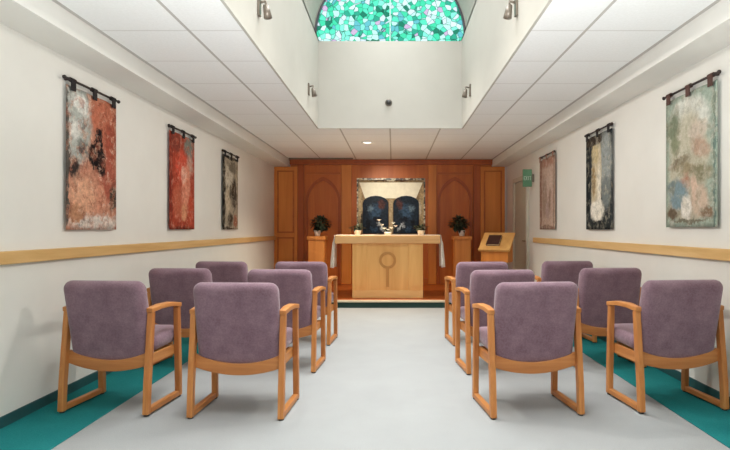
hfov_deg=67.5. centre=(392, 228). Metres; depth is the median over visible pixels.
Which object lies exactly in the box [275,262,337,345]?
armchair
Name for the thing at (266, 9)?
wall spotlight
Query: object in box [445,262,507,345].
armchair
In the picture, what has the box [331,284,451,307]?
platform
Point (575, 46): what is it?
ceiling
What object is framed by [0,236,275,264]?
chair rail
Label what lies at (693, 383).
baseboard
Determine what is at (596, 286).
armchair
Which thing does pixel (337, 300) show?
nosing
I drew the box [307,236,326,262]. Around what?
pedestal
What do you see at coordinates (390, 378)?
floor
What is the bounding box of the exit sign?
[523,169,533,186]
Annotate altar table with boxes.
[335,235,439,297]
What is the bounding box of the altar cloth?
[330,235,444,267]
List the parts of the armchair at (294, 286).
backrest, rail, leg, rail, seat, armrest, leg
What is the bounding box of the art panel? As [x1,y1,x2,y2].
[357,178,424,234]
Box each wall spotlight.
[257,0,271,19]
[308,83,316,96]
[462,84,470,97]
[503,0,517,19]
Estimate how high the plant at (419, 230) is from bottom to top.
0.198 m
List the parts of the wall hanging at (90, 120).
rod, rod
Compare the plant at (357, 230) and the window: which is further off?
the plant at (357, 230)
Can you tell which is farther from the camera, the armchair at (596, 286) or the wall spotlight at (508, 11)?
the armchair at (596, 286)
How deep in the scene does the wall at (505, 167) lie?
10.90 m
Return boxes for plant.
[310,215,330,235]
[349,223,366,234]
[413,224,429,234]
[447,214,470,235]
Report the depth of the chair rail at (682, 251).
4.73 m
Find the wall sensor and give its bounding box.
[385,99,391,105]
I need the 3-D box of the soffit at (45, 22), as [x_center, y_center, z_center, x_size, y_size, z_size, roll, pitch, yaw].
[-2.210,-1.370,3.650,0.300,0.260,14.500,0,0,0]
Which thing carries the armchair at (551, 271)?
on the floor
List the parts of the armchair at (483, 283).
leg, rail, seat, armrest, leg, backrest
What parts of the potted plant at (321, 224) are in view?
pot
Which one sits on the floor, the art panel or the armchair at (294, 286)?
the armchair at (294, 286)
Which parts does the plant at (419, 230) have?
pot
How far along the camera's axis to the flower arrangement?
9.12 m
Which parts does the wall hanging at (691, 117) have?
rod, rod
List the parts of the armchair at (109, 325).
leg, leg, backrest, rail, leg, rail, seat, rail, armrest, leg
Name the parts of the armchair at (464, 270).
leg, seat, armrest, leg, backrest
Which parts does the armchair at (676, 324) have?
leg, armrest, seat, rail, rail, leg, rail, backrest, leg, leg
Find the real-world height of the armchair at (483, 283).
0.862 m
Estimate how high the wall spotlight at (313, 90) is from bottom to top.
0.160 m
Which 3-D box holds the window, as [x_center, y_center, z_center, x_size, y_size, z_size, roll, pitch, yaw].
[-0.040,-3.118,7.503,2.080,1.140,0.045,0,0,0]
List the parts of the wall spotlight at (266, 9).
plate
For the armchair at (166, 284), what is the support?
on the floor
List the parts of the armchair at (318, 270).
backrest, leg, armrest, leg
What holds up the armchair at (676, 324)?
on the floor
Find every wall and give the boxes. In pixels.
[0,23,273,416]
[220,0,318,128]
[318,41,461,128]
[462,0,551,128]
[505,167,505,232]
[506,45,729,396]
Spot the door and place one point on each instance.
(520, 193)
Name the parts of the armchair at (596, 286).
rail, backrest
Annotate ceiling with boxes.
[52,0,720,158]
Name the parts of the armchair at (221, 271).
backrest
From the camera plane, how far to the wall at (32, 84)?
3.92 m
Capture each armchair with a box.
[57,280,181,416]
[147,268,211,364]
[186,282,298,420]
[195,261,247,341]
[248,269,325,372]
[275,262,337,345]
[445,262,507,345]
[455,269,534,374]
[472,281,584,419]
[535,261,596,342]
[574,268,646,367]
[606,279,728,413]
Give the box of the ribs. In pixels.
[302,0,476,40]
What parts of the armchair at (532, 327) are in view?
leg, rail, seat, armrest, leg, rail, backrest, leg, leg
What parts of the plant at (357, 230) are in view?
pot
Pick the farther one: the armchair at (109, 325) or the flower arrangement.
the flower arrangement
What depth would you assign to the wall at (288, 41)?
5.32 m
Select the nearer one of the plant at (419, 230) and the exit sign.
the exit sign
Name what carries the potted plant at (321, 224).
on the pedestal at (316, 244)
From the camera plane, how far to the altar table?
8.63 m
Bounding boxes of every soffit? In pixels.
[0,0,289,166]
[492,0,729,166]
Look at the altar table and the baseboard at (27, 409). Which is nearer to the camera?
the baseboard at (27, 409)
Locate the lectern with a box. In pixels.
[478,233,514,262]
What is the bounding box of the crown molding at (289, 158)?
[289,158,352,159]
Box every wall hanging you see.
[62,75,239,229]
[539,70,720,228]
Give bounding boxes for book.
[486,235,501,245]
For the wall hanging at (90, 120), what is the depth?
4.36 m
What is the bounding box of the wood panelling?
[274,159,504,283]
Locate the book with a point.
(493, 240)
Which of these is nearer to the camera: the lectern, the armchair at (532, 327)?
the armchair at (532, 327)
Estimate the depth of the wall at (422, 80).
7.45 m
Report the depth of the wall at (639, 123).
4.98 m
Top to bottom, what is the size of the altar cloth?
0.534 m
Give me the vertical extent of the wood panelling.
2.572 m
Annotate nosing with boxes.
[333,300,444,301]
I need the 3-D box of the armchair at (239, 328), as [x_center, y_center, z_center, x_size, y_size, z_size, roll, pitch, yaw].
[-0.981,0.769,3.686,0.634,0.862,0.578,0,0,3]
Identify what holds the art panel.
attached to the wood panelling
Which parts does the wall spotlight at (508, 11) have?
plate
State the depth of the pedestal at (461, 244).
9.80 m
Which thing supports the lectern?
on the floor
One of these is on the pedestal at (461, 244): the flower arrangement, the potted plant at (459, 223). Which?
the potted plant at (459, 223)
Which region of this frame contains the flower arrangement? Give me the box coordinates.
[377,219,396,234]
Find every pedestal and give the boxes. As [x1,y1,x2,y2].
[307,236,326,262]
[452,236,471,278]
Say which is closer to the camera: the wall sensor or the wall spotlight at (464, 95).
the wall spotlight at (464, 95)
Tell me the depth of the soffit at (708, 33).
4.51 m
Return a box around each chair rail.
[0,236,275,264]
[533,237,729,260]
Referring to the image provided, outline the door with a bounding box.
[513,176,528,269]
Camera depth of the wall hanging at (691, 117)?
4.25 m
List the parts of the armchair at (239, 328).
leg, armrest, leg, backrest, rail, leg, armrest, rail, seat, leg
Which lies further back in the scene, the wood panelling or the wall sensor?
the wood panelling
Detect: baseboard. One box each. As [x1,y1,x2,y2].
[0,371,112,428]
[597,336,729,406]
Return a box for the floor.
[0,308,729,449]
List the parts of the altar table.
corner panel, corner panel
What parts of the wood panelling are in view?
panel, panel moulding, post, arch rail, post, rail, cornice, post, arch rail, post, panel, panel moulding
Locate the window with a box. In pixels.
[315,0,464,40]
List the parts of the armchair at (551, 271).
backrest, leg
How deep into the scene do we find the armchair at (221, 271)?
5.59 m
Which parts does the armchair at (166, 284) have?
leg, rail, backrest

